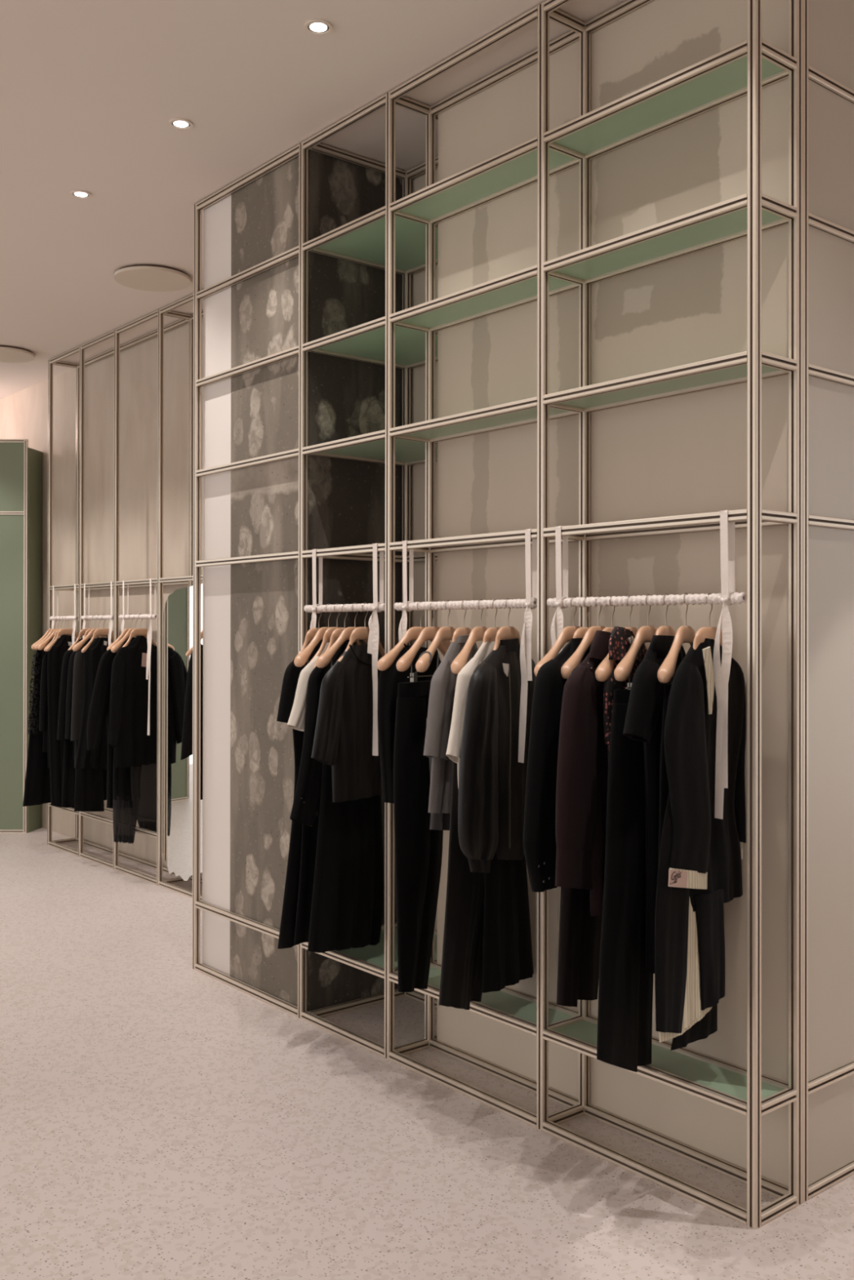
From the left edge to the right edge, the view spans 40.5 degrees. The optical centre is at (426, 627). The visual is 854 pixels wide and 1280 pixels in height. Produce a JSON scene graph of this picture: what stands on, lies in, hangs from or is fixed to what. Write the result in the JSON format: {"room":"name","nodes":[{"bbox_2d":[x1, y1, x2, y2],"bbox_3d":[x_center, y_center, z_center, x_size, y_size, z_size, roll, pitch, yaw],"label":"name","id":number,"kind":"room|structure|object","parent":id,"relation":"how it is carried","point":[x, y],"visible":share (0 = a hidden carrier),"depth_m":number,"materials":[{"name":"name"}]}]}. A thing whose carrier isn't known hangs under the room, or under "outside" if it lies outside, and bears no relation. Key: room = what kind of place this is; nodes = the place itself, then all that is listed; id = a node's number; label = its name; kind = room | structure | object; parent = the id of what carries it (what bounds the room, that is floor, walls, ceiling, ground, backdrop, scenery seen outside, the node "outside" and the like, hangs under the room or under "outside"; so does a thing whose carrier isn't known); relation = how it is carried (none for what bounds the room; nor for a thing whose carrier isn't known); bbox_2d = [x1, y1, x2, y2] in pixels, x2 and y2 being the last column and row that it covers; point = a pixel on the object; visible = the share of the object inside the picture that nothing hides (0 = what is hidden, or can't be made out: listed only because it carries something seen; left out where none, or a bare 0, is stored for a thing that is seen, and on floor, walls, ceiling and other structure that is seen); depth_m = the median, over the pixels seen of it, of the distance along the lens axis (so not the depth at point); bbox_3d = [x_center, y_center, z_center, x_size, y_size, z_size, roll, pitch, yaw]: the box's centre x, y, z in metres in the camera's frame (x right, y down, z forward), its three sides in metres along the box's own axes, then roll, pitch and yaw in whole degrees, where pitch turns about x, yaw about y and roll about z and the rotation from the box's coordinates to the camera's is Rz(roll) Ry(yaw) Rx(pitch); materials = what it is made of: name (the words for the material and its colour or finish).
{"room":"clothing store","nodes":[
{"label":"clothing store","id":0,"kind":"room"},
{"bbox_2d":[0,316,203,879],"bbox_3d":[-2.573,-0.177,8.463,0.100,3.400,7.110,0,0,-40],"label":"wall","id":1,"kind":"structure","parent":0,"point":[24,414],"depth_m":7.77,"materials":[{"name":"paint"}]},
{"bbox_2d":[112,638,137,844],"bbox_3d":[-1.779,0.691,7.069,0.079,1.250,0.379,0,0,28],"label":"dress","id":2,"kind":"object","parent":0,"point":[124,818],"visible":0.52,"depth_m":6.93,"materials":[{"name":"black fabric"}]},
{"bbox_2d":[202,194,231,976],"bbox_3d":[-0.590,-0.183,5.324,0.854,3.397,0.241,0,0,-40],"label":"wall","id":3,"kind":"structure","parent":0,"point":[217,216],"depth_m":5.05,"materials":[{"name":"white paint"}]},
{"bbox_2d":[230,149,309,1011],"bbox_3d":[-0.461,-0.184,4.888,0.496,3.397,0.590,0,0,-40],"label":"wall panel","id":4,"kind":"object","parent":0,"point":[264,211],"visible":0.21,"depth_m":4.75,"materials":[{"name":"concrete"}]},
{"bbox_2d":[0,0,626,399],"bbox_3d":[-1.158,-1.938,4.510,13.000,0.100,15.000,0,0,-40],"label":"ceiling","id":5,"kind":"structure","parent":0,"point":[91,91],"depth_m":4.21,"materials":[{"name":"paint"}]},
{"bbox_2d":[0,345,35,362],"bbox_3d":[-2.880,-1.864,7.878,0.400,0.030,0.400,0,0,-40],"label":"ceiling disc","id":6,"kind":"object","parent":5,"relation":"attached to","point":[7,353],"visible":1,"depth_m":7.86,"materials":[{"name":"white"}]},
{"bbox_2d":[114,264,191,291],"bbox_3d":[-1.464,-1.867,6.181,0.400,0.030,0.400,0,0,-40],"label":"ceiling disc","id":7,"kind":"object","parent":5,"relation":"attached to","point":[149,277],"visible":1,"depth_m":6.13,"materials":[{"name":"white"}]},
{"bbox_2d":[168,118,193,129],"bbox_3d":[-0.921,-1.885,4.330,0.089,0.006,0.089,0,0,-40],"label":"recessed light","id":8,"kind":"object","parent":5,"relation":"in","point":[176,123],"visible":1,"depth_m":4.33,"materials":[{"name":"beige"}]},
{"bbox_2d":[304,18,332,35],"bbox_3d":[-0.341,-1.886,3.635,0.089,0.006,0.089,0,0,-40],"label":"recessed light","id":9,"kind":"object","parent":5,"relation":"in","point":[315,26],"visible":1,"depth_m":3.63,"materials":[{"name":"beige"}]},
{"bbox_2d":[289,640,356,826],"bbox_3d":[-0.343,0.371,4.214,0.066,0.669,0.484,0,0,33],"label":"shirt","id":10,"kind":"object","parent":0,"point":[306,803],"visible":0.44,"depth_m":4.08,"materials":[{"name":"black fabric"}]},
{"bbox_2d":[307,149,402,1011],"bbox_3d":[-0.269,-0.184,4.657,0.492,3.396,0.006,0,0,-40],"label":"column","id":11,"kind":"structure","parent":0,"point":[347,497],"depth_m":4.61,"materials":[{"name":"concrete"}]},
{"bbox_2d":[410,166,437,929],"bbox_3d":[0.107,-0.184,4.616,0.030,3.397,0.572,0,0,-40],"label":"wall","id":12,"kind":"structure","parent":0,"point":[417,183],"depth_m":4.76,"materials":[{"name":"beige paint"}]},
{"bbox_2d":[0,827,853,1279],"bbox_3d":[-1.162,1.562,4.499,13.000,0.100,15.000,0,0,-40],"label":"floor","id":13,"kind":"structure","parent":0,"point":[161,1118],"depth_m":3.33,"materials":[{"name":"stone"}]},
{"bbox_2d":[0,439,28,832],"bbox_3d":[-3.954,0.061,8.404,2.005,2.920,0.245,0,0,-17],"label":"cabinet","id":14,"kind":"object","parent":13,"relation":"on","point":[14,453],"visible":1,"depth_m":8.58,"materials":[{"name":"green metal"}]},
{"bbox_2d":[27,447,42,832],"bbox_3d":[-2.952,0.093,8.706,0.020,2.860,0.221,0,0,7],"label":"panel","id":15,"kind":"object","parent":14,"relation":"attached to","point":[34,533],"visible":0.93,"depth_m":8.68,"materials":[{"name":"green paint"}]},
{"bbox_2d":[47,288,204,901],"bbox_3d":[-1.677,-0.178,7.107,0.230,3.395,2.787,0,0,-40],"label":"rack","id":16,"kind":"object","parent":13,"relation":"on","point":[160,313],"visible":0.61,"depth_m":7.27,"materials":[{"name":"beige metal"}]},
{"bbox_2d":[47,634,75,808],"bbox_3d":[-2.455,0.647,7.848,0.076,1.202,0.276,0,0,36],"label":"dress","id":17,"kind":"object","parent":16,"relation":"attached to","point":[55,655],"visible":0.52,"depth_m":7.76,"materials":[{"name":"black fabric"}]},
{"bbox_2d":[49,615,79,620],"bbox_3d":[-2.481,-0.064,7.911,0.032,0.030,0.455,0,0,-40],"label":"bar","id":18,"kind":"object","parent":16,"relation":"attached to","point":[58,618],"visible":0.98,"depth_m":7.88,"materials":[{"name":"beige fabric"}]},
{"bbox_2d":[31,622,56,649],"bbox_3d":[-2.583,0.035,8.033,0.038,0.234,0.409,0,0,28],"label":"clothes hanger","id":19,"kind":"object","parent":18,"relation":"hanging from","point":[50,629],"visible":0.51,"depth_m":7.92,"materials":[{"name":"brown wood"}]},
{"bbox_2d":[22,638,53,806],"bbox_3d":[-2.607,0.640,7.981,0.096,1.129,0.447,0,0,28],"label":"dress","id":20,"kind":"object","parent":19,"relation":"hanging from","point":[37,784],"visible":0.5,"depth_m":7.85,"materials":[{"name":"black fabric"}]},
{"bbox_2d":[37,615,70,649],"bbox_3d":[-2.511,0.035,7.947,0.038,0.234,0.409,0,0,28],"label":"clothes hanger","id":21,"kind":"object","parent":18,"relation":"hanging from","point":[42,646],"visible":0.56,"depth_m":7.82,"materials":[{"name":"brown wood"}]},
{"bbox_2d":[39,638,58,768],"bbox_3d":[-2.525,0.513,7.921,0.068,0.878,0.341,0,0,28],"label":"cardigan","id":22,"kind":"object","parent":21,"relation":"hanging from","point":[43,690],"visible":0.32,"depth_m":7.78,"materials":[{"name":"black fabric"}]},
{"bbox_2d":[45,615,78,651],"bbox_3d":[-2.445,0.039,7.867,0.021,0.243,0.340,0,0,36],"label":"clothes hanger","id":23,"kind":"object","parent":18,"relation":"hanging from","point":[67,631],"visible":0.7,"depth_m":7.83,"materials":[{"name":"brown wood"}]},
{"bbox_2d":[71,583,79,644],"bbox_3d":[-2.346,0.010,7.737,0.053,0.602,0.050,0,0,-40],"label":"ribbon","id":24,"kind":"object","parent":16,"relation":"hanging from","point":[75,615],"visible":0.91,"depth_m":7.73,"materials":[{"name":"beige fabric"}]},
{"bbox_2d":[80,614,113,619],"bbox_3d":[-2.130,-0.064,7.491,0.031,0.030,0.470,0,0,-40],"label":"bar","id":25,"kind":"object","parent":16,"relation":"attached to","point":[89,617],"visible":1,"depth_m":7.47,"materials":[{"name":"beige fabric"}]},
{"bbox_2d":[67,614,99,650],"bbox_3d":[-2.220,0.038,7.599,0.021,0.243,0.340,0,0,32],"label":"clothes hanger","id":26,"kind":"object","parent":25,"relation":"hanging from","point":[82,632],"visible":0.52,"depth_m":7.53,"materials":[{"name":"brown wood"}]},
{"bbox_2d":[57,638,107,806],"bbox_3d":[-2.245,0.609,7.557,0.083,1.075,0.428,0,0,32],"label":"cardigan","id":27,"kind":"object","parent":26,"relation":"hanging from","point":[68,770],"visible":0.34,"depth_m":7.42,"materials":[{"name":"black"}]},
{"bbox_2d":[73,614,105,651],"bbox_3d":[-2.163,0.038,7.529,0.021,0.243,0.340,0,0,32],"label":"clothes hanger","id":28,"kind":"object","parent":25,"relation":"hanging from","point":[87,631],"visible":0.3,"depth_m":7.48,"materials":[{"name":"brown wood"}]},
{"bbox_2d":[65,638,96,759],"bbox_3d":[-2.183,0.458,7.495,0.066,0.776,0.408,0,0,32],"label":"jacket","id":29,"kind":"object","parent":28,"relation":"hanging from","point":[70,674],"visible":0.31,"depth_m":7.33,"materials":[{"name":"black fabric"}]},
{"bbox_2d":[72,614,113,651],"bbox_3d":[-2.120,0.034,7.478,0.038,0.234,0.409,0,0,34],"label":"clothes hanger","id":30,"kind":"object","parent":25,"relation":"hanging from","point":[76,647],"visible":0.55,"depth_m":7.38,"materials":[{"name":"brown wood"}]},
{"bbox_2d":[71,639,107,768],"bbox_3d":[-2.135,0.482,7.450,0.077,0.814,0.397,0,0,34],"label":"coat","id":31,"kind":"object","parent":30,"relation":"hanging from","point":[77,680],"visible":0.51,"depth_m":7.30,"materials":[{"name":"black fabric"}]},
{"bbox_2d":[81,614,113,652],"bbox_3d":[-2.074,0.038,7.423,0.021,0.243,0.340,0,0,36],"label":"clothes hanger","id":32,"kind":"object","parent":25,"relation":"hanging from","point":[99,632],"visible":0.71,"depth_m":7.38,"materials":[{"name":"brown wood"}]},
{"bbox_2d":[74,637,111,811],"bbox_3d":[-2.108,0.622,7.374,0.077,1.114,0.326,0,0,36],"label":"dress","id":33,"kind":"object","parent":32,"relation":"hanging from","point":[89,784],"visible":0.74,"depth_m":7.31,"materials":[{"name":"black fabric"}]},
{"bbox_2d":[108,635,157,831],"bbox_3d":[-1.752,0.677,6.992,0.074,1.251,0.448,0,0,34],"label":"jacket","id":34,"kind":"object","parent":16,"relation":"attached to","point":[135,749],"visible":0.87,"depth_m":6.98,"materials":[{"name":"black"}]},
{"bbox_2d":[119,613,157,619],"bbox_3d":[-1.760,-0.065,7.047,0.031,0.030,0.475,0,0,-40],"label":"bar","id":35,"kind":"object","parent":16,"relation":"attached to","point":[142,616],"visible":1,"depth_m":7.01,"materials":[{"name":"beige fabric"}]},
{"bbox_2d":[106,613,137,650],"bbox_3d":[-1.822,0.033,7.121,0.038,0.234,0.409,0,0,26],"label":"clothes hanger","id":36,"kind":"object","parent":35,"relation":"hanging from","point":[124,632],"visible":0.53,"depth_m":7.03,"materials":[{"name":"brown wood"}]},
{"bbox_2d":[87,637,135,808],"bbox_3d":[-1.865,0.585,7.033,0.090,1.058,0.590,0,0,26],"label":"coat","id":37,"kind":"object","parent":36,"relation":"hanging from","point":[99,711],"visible":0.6,"depth_m":6.85,"materials":[{"name":"black fabric"}]},
{"bbox_2d":[111,613,152,652],"bbox_3d":[-1.779,0.033,7.069,0.038,0.234,0.409,0,0,28],"label":"clothes hanger","id":38,"kind":"object","parent":35,"relation":"hanging from","point":[117,646],"visible":0.54,"depth_m":6.95,"materials":[{"name":"brown wood"}]},
{"bbox_2d":[122,613,157,647],"bbox_3d":[-1.738,0.037,7.020,0.021,0.243,0.340,0,0,34],"label":"clothes hanger","id":39,"kind":"object","parent":16,"relation":"hanging from","point":[135,632],"visible":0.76,"depth_m":7.00,"materials":[{"name":"brown wood"}]},
{"bbox_2d":[146,577,156,735],"bbox_3d":[-1.638,0.173,6.888,0.053,0.932,0.050,0,0,-40],"label":"ribbon","id":40,"kind":"object","parent":16,"relation":"hanging from","point":[149,630],"visible":1,"depth_m":6.87,"materials":[{"name":"beige fabric"}]},
{"bbox_2d":[162,583,202,880],"bbox_3d":[-1.395,0.602,6.635,0.006,1.696,0.542,0,0,-40],"label":"wall mirror","id":41,"kind":"object","parent":16,"relation":"attached to","point":[177,843],"visible":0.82,"depth_m":6.68,"materials":[{"name":"clear glass"}]},
{"bbox_2d":[185,630,203,656],"bbox_3d":[-1.179,0.035,6.350,0.021,0.243,0.340,0,0,44],"label":"clothes hanger","id":42,"kind":"object","parent":16,"relation":"hanging from","point":[188,652],"visible":0.29,"depth_m":6.24,"materials":[{"name":"brown wood"}]},
{"bbox_2d":[180,644,203,799],"bbox_3d":[-1.213,0.501,6.312,0.067,0.867,0.314,0,0,44],"label":"jacket","id":43,"kind":"object","parent":42,"relation":"hanging from","point":[187,735],"visible":0.32,"depth_m":6.22,"materials":[{"name":"black fabric"}]},
{"bbox_2d":[192,0,802,1229],"bbox_3d":[0.089,-0.184,4.188,0.514,3.395,2.914,0,0,-40],"label":"shelving unit","id":44,"kind":"object","parent":13,"relation":"on","point":[400,237],"visible":0.83,"depth_m":3.49,"materials":[{"name":"beige metal"}]},
{"bbox_2d":[310,548,322,640],"bbox_3d":[-0.417,-0.073,4.406,0.048,0.452,0.047,0,0,-40],"label":"ribbon","id":45,"kind":"object","parent":44,"relation":"hanging from","point":[313,624],"visible":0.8,"depth_m":4.41,"materials":[{"name":"beige fabric"}]},
{"bbox_2d":[314,604,359,667],"bbox_3d":[-0.304,0.033,4.279,0.021,0.243,0.340,0,0,34],"label":"clothes hanger","id":46,"kind":"object","parent":44,"relation":"hanging from","point":[336,633],"visible":0.38,"depth_m":4.23,"materials":[{"name":"brown wood"}]},
{"bbox_2d":[303,603,385,613],"bbox_3d":[-0.305,-0.072,4.280,0.031,0.030,0.500,0,0,-40],"label":"bar","id":47,"kind":"object","parent":44,"relation":"attached to","point":[346,607],"visible":0.94,"depth_m":4.26,"materials":[{"name":"white metal"}]},
{"bbox_2d":[293,603,330,666],"bbox_3d":[-0.371,0.050,4.359,0.038,0.281,0.409,0,0,30],"label":"clothes hanger","id":48,"kind":"object","parent":47,"relation":"hanging from","point":[301,659],"visible":0.46,"depth_m":4.24,"materials":[{"name":"brown wood"}]},
{"bbox_2d":[293,813,319,943],"bbox_3d":[-0.382,0.668,4.338,0.061,0.950,0.376,0,0,30],"label":"skirt","id":49,"kind":"object","parent":48,"relation":"hanging from","point":[309,833],"visible":0.09,"depth_m":4.22,"materials":[{"name":"black fabric"}]},
{"bbox_2d":[295,605,329,657],"bbox_3d":[-0.412,0.034,4.408,0.021,0.243,0.340,0,0,32],"label":"clothes hanger","id":50,"kind":"object","parent":47,"relation":"hanging from","point":[310,634],"visible":0.41,"depth_m":4.35,"materials":[{"name":"brown wood"}]},
{"bbox_2d":[276,640,322,948],"bbox_3d":[-0.436,0.609,4.368,0.085,1.118,0.425,0,0,32],"label":"dress","id":51,"kind":"object","parent":50,"relation":"hanging from","point":[291,674],"visible":0.23,"depth_m":4.24,"materials":[{"name":"black fabric"}]},
{"bbox_2d":[310,603,342,661],"bbox_3d":[-0.336,0.030,4.316,0.021,0.243,0.340,0,0,32],"label":"clothes hanger","id":52,"kind":"object","parent":47,"relation":"hanging from","point":[328,633],"visible":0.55,"depth_m":4.25,"materials":[{"name":"brown wood"}]},
{"bbox_2d":[287,642,333,731],"bbox_3d":[-0.369,0.281,4.259,0.061,0.453,0.467,0,0,32],"label":"t-shirt","id":53,"kind":"object","parent":52,"relation":"hanging from","point":[296,720],"visible":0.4,"depth_m":4.10,"materials":[{"name":"beige fabric"}]},
{"bbox_2d":[315,602,382,667],"bbox_3d":[-0.263,0.049,4.230,0.038,0.281,0.409,0,0,36],"label":"clothes hanger","id":54,"kind":"object","parent":47,"relation":"hanging from","point":[324,659],"visible":0.52,"depth_m":4.13,"materials":[{"name":"brown wood"}]},
{"bbox_2d":[307,763,383,952],"bbox_3d":[-0.287,0.687,4.192,0.082,0.982,0.419,0,0,36],"label":"skirt","id":55,"kind":"object","parent":54,"relation":"hanging from","point":[348,898],"visible":0.57,"depth_m":4.16,"materials":[{"name":"black fabric"}]},
{"bbox_2d":[337,602,384,661],"bbox_3d":[-0.224,0.030,4.183,0.021,0.243,0.340,0,0,36],"label":"clothes hanger","id":56,"kind":"object","parent":47,"relation":"hanging from","point":[359,633],"visible":0.51,"depth_m":4.15,"materials":[{"name":"brown wood"}]},
{"bbox_2d":[311,644,382,802],"bbox_3d":[-0.274,0.336,4.106,0.066,0.552,0.424,0,0,33],"label":"shirt","id":57,"kind":"object","parent":56,"relation":"hanging from","point":[344,734],"visible":0.84,"depth_m":4.08,"materials":[{"name":"black"}]},
{"bbox_2d":[367,542,383,755],"bbox_3d":[-0.176,0.077,4.114,0.052,0.753,0.067,0,0,-40],"label":"ribbon","id":58,"kind":"object","parent":44,"relation":"hanging from","point":[373,638],"visible":0.89,"depth_m":4.10,"materials":[{"name":"beige fabric"}]},
{"bbox_2d":[398,540,413,640],"bbox_3d":[-0.076,-0.054,3.997,0.048,0.492,0.062,0,0,-40],"label":"ribbon","id":59,"kind":"object","parent":44,"relation":"hanging from","point":[403,622],"visible":0.76,"depth_m":3.98,"materials":[{"name":"beige fabric"}]},
{"bbox_2d":[393,680,443,992],"bbox_3d":[-0.025,0.693,3.814,0.064,1.031,0.315,0,0,33],"label":"trousers","id":60,"kind":"object","parent":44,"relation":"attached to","point":[418,847],"visible":0.88,"depth_m":3.74,"materials":[{"name":"black fabric"}]},
{"bbox_2d":[438,761,484,1009],"bbox_3d":[0.139,0.690,3.635,0.060,1.027,0.484,0,0,23],"label":"trousers","id":61,"kind":"object","parent":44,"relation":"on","point":[461,970],"visible":0.46,"depth_m":3.50,"materials":[{"name":"black fabric"}]},
{"bbox_2d":[518,528,537,763],"bbox_3d":[0.313,0.056,3.528,0.050,0.712,0.054,0,0,-40],"label":"ribbon","id":62,"kind":"object","parent":44,"relation":"hanging from","point":[525,660],"visible":0.96,"depth_m":3.52,"materials":[{"name":"beige fabric"}]},
{"bbox_2d":[394,598,537,610],"bbox_3d":[0.112,-0.073,3.780,0.031,0.031,0.678,0,0,-40],"label":"bar","id":63,"kind":"object","parent":62,"relation":"hanging from","point":[517,603],"visible":0.98,"depth_m":3.75,"materials":[{"name":"white metal"}]},
{"bbox_2d":[376,600,447,671],"bbox_3d":[-0.022,0.025,3.940,0.038,0.234,0.409,0,0,42],"label":"clothes hanger","id":64,"kind":"object","parent":63,"relation":"hanging from","point":[386,661],"visible":0.64,"depth_m":3.86,"materials":[{"name":"brown wood"}]},
{"bbox_2d":[377,643,440,803],"bbox_3d":[-0.048,0.319,3.909,0.068,0.531,0.330,0,0,42],"label":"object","id":65,"kind":"object","parent":64,"relation":"hanging from","point":[389,679],"visible":0.5,"depth_m":3.80,"materials":[{"name":"black fabric"}]},
{"bbox_2d":[395,600,450,682],"bbox_3d":[0.021,0.049,3.889,0.038,0.281,0.409,0,0,33],"label":"clothes hanger","id":66,"kind":"object","parent":63,"relation":"hanging from","point":[428,633],"visible":0.7,"depth_m":3.79,"materials":[{"name":"brown wood"}]},
{"bbox_2d":[415,600,456,672],"bbox_3d":[0.069,0.025,3.831,0.038,0.234,0.409,0,0,28],"label":"clothes hanger","id":67,"kind":"object","parent":63,"relation":"hanging from","point":[443,633],"visible":0.66,"depth_m":3.74,"materials":[{"name":"brown wood"}]},
{"bbox_2d":[418,651,450,830],"bbox_3d":[0.071,0.381,3.832,0.056,0.610,0.385,0,0,28],"label":"hanging garment","id":68,"kind":"object","parent":67,"relation":"hanging from","point":[438,821],"visible":0.16,"depth_m":3.73,"materials":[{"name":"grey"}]},
{"bbox_2d":[452,600,471,641],"bbox_3d":[0.120,0.032,3.770,0.021,0.243,0.340,0,0,27],"label":"clothes hanger","id":69,"kind":"object","parent":63,"relation":"hanging from","point":[458,632],"visible":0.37,"depth_m":3.74,"materials":[{"name":"brown wood"}]},
{"bbox_2d":[423,634,478,813],"bbox_3d":[0.091,0.314,3.705,0.076,0.588,0.473,0,0,27],"label":"t-shirt","id":70,"kind":"object","parent":69,"relation":"hanging from","point":[443,681],"visible":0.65,"depth_m":3.57,"materials":[{"name":"grey"}]},
{"bbox_2d":[450,599,487,673],"bbox_3d":[0.172,0.048,3.707,0.038,0.281,0.409,0,0,26],"label":"clothes hanger","id":71,"kind":"object","parent":63,"relation":"hanging from","point":[477,633],"visible":0.59,"depth_m":3.60,"materials":[{"name":"brown wood"}]},
{"bbox_2d":[482,599,499,642],"bbox_3d":[0.215,0.032,3.657,0.021,0.243,0.340,0,0,28],"label":"clothes hanger","id":72,"kind":"object","parent":63,"relation":"hanging from","point":[490,634],"visible":0.36,"depth_m":3.62,"materials":[{"name":"brown wood"}]},
{"bbox_2d":[445,641,494,787],"bbox_3d":[0.175,0.303,3.576,0.064,0.518,0.507,0,0,28],"label":"shirt","id":73,"kind":"object","parent":72,"relation":"hanging from","point":[454,745],"visible":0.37,"depth_m":3.40,"materials":[{"name":"beige fabric"}]},
{"bbox_2d":[493,597,520,649],"bbox_3d":[0.253,0.029,3.611,0.021,0.243,0.340,0,0,30],"label":"clothes hanger","id":74,"kind":"object","parent":63,"relation":"hanging from","point":[508,632],"visible":0.51,"depth_m":3.59,"materials":[{"name":"brown wood"}]},
{"bbox_2d":[457,638,536,873],"bbox_3d":[0.224,0.388,3.545,0.085,0.709,0.547,0,0,30],"label":"blouse","id":75,"kind":"object","parent":74,"relation":"hanging from","point":[491,789],"visible":0.92,"depth_m":3.43,"materials":[{"name":"black fabric"}]},
{"bbox_2d":[481,852,533,992],"bbox_3d":[0.258,0.686,3.642,0.058,0.895,0.357,0,0,30],"label":"skirt","id":76,"kind":"object","parent":75,"relation":"hanging from","point":[507,950],"visible":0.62,"depth_m":3.59,"materials":[{"name":"black fabric"}]},
{"bbox_2d":[550,525,568,653],"bbox_3d":[0.394,-0.059,3.434,0.048,0.483,0.066,0,0,-40],"label":"ribbon","id":77,"kind":"object","parent":44,"relation":"hanging from","point":[559,598],"visible":0.76,"depth_m":3.43,"materials":[{"name":"beige fabric"}]},
{"bbox_2d":[596,689,653,1071],"bbox_3d":[0.541,0.685,3.076,0.059,1.047,0.462,0,0,29],"label":"trousers","id":78,"kind":"object","parent":44,"relation":"on","point":[625,985],"visible":0.73,"depth_m":2.97,"materials":[{"name":"black fabric"}]},
{"bbox_2d":[546,592,746,607],"bbox_3d":[0.588,-0.074,3.209,0.031,0.031,0.684,0,0,-40],"label":"bar","id":79,"kind":"object","parent":44,"relation":"attached to","point":[692,599],"visible":0.96,"depth_m":3.17,"materials":[{"name":"beige fabric"}]},
{"bbox_2d":[533,595,581,676],"bbox_3d":[0.431,0.048,3.397,0.038,0.281,0.409,0,0,37],"label":"clothes hanger","id":80,"kind":"object","parent":79,"relation":"hanging from","point":[566,635],"visible":0.32,"depth_m":3.32,"materials":[{"name":"brown wood"}]},
{"bbox_2d":[522,637,591,892],"bbox_3d":[0.406,0.369,3.278,0.078,0.681,0.538,0,0,36],"label":"blazer","id":81,"kind":"object","parent":80,"relation":"hanging from","point":[539,842],"visible":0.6,"depth_m":3.10,"materials":[{"name":"black"}]},
{"bbox_2d":[560,595,606,679],"bbox_3d":[0.493,0.048,3.323,0.038,0.281,0.409,0,0,36],"label":"clothes hanger","id":82,"kind":"object","parent":79,"relation":"hanging from","point":[575,660],"visible":0.44,"depth_m":3.22,"materials":[{"name":"brown wood"}]},
{"bbox_2d":[556,887,602,1007],"bbox_3d":[0.465,0.607,3.283,0.062,0.923,0.415,0,0,36],"label":"trousers","id":83,"kind":"object","parent":82,"relation":"hanging from","point":[580,931],"visible":0.36,"depth_m":3.17,"materials":[{"name":"black fabric"}]},
{"bbox_2d":[602,595,614,632],"bbox_3d":[0.526,0.031,3.284,0.021,0.243,0.340,0,0,34],"label":"clothes hanger","id":84,"kind":"object","parent":79,"relation":"hanging from","point":[609,629],"visible":0.16,"depth_m":3.27,"materials":[{"name":"brown wood"}]},
{"bbox_2d":[555,630,611,915],"bbox_3d":[0.473,0.400,3.197,0.075,0.784,0.537,0,0,31],"label":"jacket","id":85,"kind":"object","parent":84,"relation":"hanging from","point":[582,770],"visible":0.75,"depth_m":3.06,"materials":[{"name":"black fabric"}]},
{"bbox_2d":[595,595,648,681],"bbox_3d":[0.567,0.027,3.234,0.038,0.234,0.409,0,0,33],"label":"clothes hanger","id":86,"kind":"object","parent":79,"relation":"hanging from","point":[603,671],"visible":0.41,"depth_m":3.08,"materials":[{"name":"brown wood"}]},
{"bbox_2d":[603,626,646,759],"bbox_3d":[0.558,0.216,3.216,0.074,0.437,0.335,0,0,30],"label":"blouse","id":87,"kind":"object","parent":86,"relation":"hanging from","point":[621,638],"visible":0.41,"depth_m":3.09,"materials":[{"name":"black"}]},
{"bbox_2d":[613,593,657,689],"bbox_3d":[0.609,0.047,3.184,0.038,0.281,0.409,0,0,33],"label":"clothes hanger","id":88,"kind":"object","parent":79,"relation":"hanging from","point":[644,634],"visible":0.63,"depth_m":3.08,"materials":[{"name":"brown wood"}]},
{"bbox_2d":[654,593,675,636],"bbox_3d":[0.648,0.028,3.138,0.021,0.243,0.340,0,0,30],"label":"clothes hanger","id":89,"kind":"object","parent":79,"relation":"hanging from","point":[661,630],"visible":0.25,"depth_m":3.12,"materials":[{"name":"brown wood"}]},
{"bbox_2d":[622,635,685,973],"bbox_3d":[0.610,0.465,3.062,0.072,0.890,0.500,0,0,30],"label":"dress","id":90,"kind":"object","parent":89,"relation":"hanging from","point":[643,718],"visible":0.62,"depth_m":3.02,"materials":[{"name":"black fabric"}]},
{"bbox_2d":[657,592,695,684],"bbox_3d":[0.691,0.047,3.086,0.038,0.281,0.409,0,0,29],"label":"clothes hanger","id":91,"kind":"object","parent":79,"relation":"hanging from","point":[684,634],"visible":0.62,"depth_m":2.98,"materials":[{"name":"brown wood"}]},
{"bbox_2d":[693,592,722,649],"bbox_3d":[0.739,0.031,3.028,0.021,0.243,0.340,0,0,41],"label":"clothes hanger","id":92,"kind":"object","parent":79,"relation":"hanging from","point":[704,633],"visible":0.44,"depth_m":3.00,"materials":[{"name":"brown wood"}]},
{"bbox_2d":[654,638,746,1050],"bbox_3d":[0.712,0.553,2.990,0.077,1.053,0.498,0,0,35],"label":"coat","id":93,"kind":"object","parent":92,"relation":"hanging from","point":[700,857],"visible":0.99,"depth_m":2.91,"materials":[{"name":"black fabric"}]},
{"bbox_2d":[712,510,734,819],"bbox_3d":[0.771,0.094,2.978,0.050,0.792,0.057,0,0,-40],"label":"ribbon","id":94,"kind":"object","parent":44,"relation":"hanging from","point":[721,673],"visible":0.96,"depth_m":2.97,"materials":[{"name":"beige fabric"}]},
{"bbox_2d":[436,0,788,1186],"bbox_3d":[0.516,-0.187,3.622,0.016,3.397,1.474,0,0,-40],"label":"wall panel","id":95,"kind":"object","parent":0,"point":[684,454],"visible":0.5,"depth_m":3.47,"materials":[{"name":"beige paint"}]},
{"bbox_2d":[801,0,853,1203],"bbox_3d":[1.855,-0.183,3.781,2.282,3.395,0.027,0,0,-40],"label":"wall","id":96,"kind":"structure","parent":0,"point":[828,25],"depth_m":3.14,"materials":[{"name":"beige metal"}]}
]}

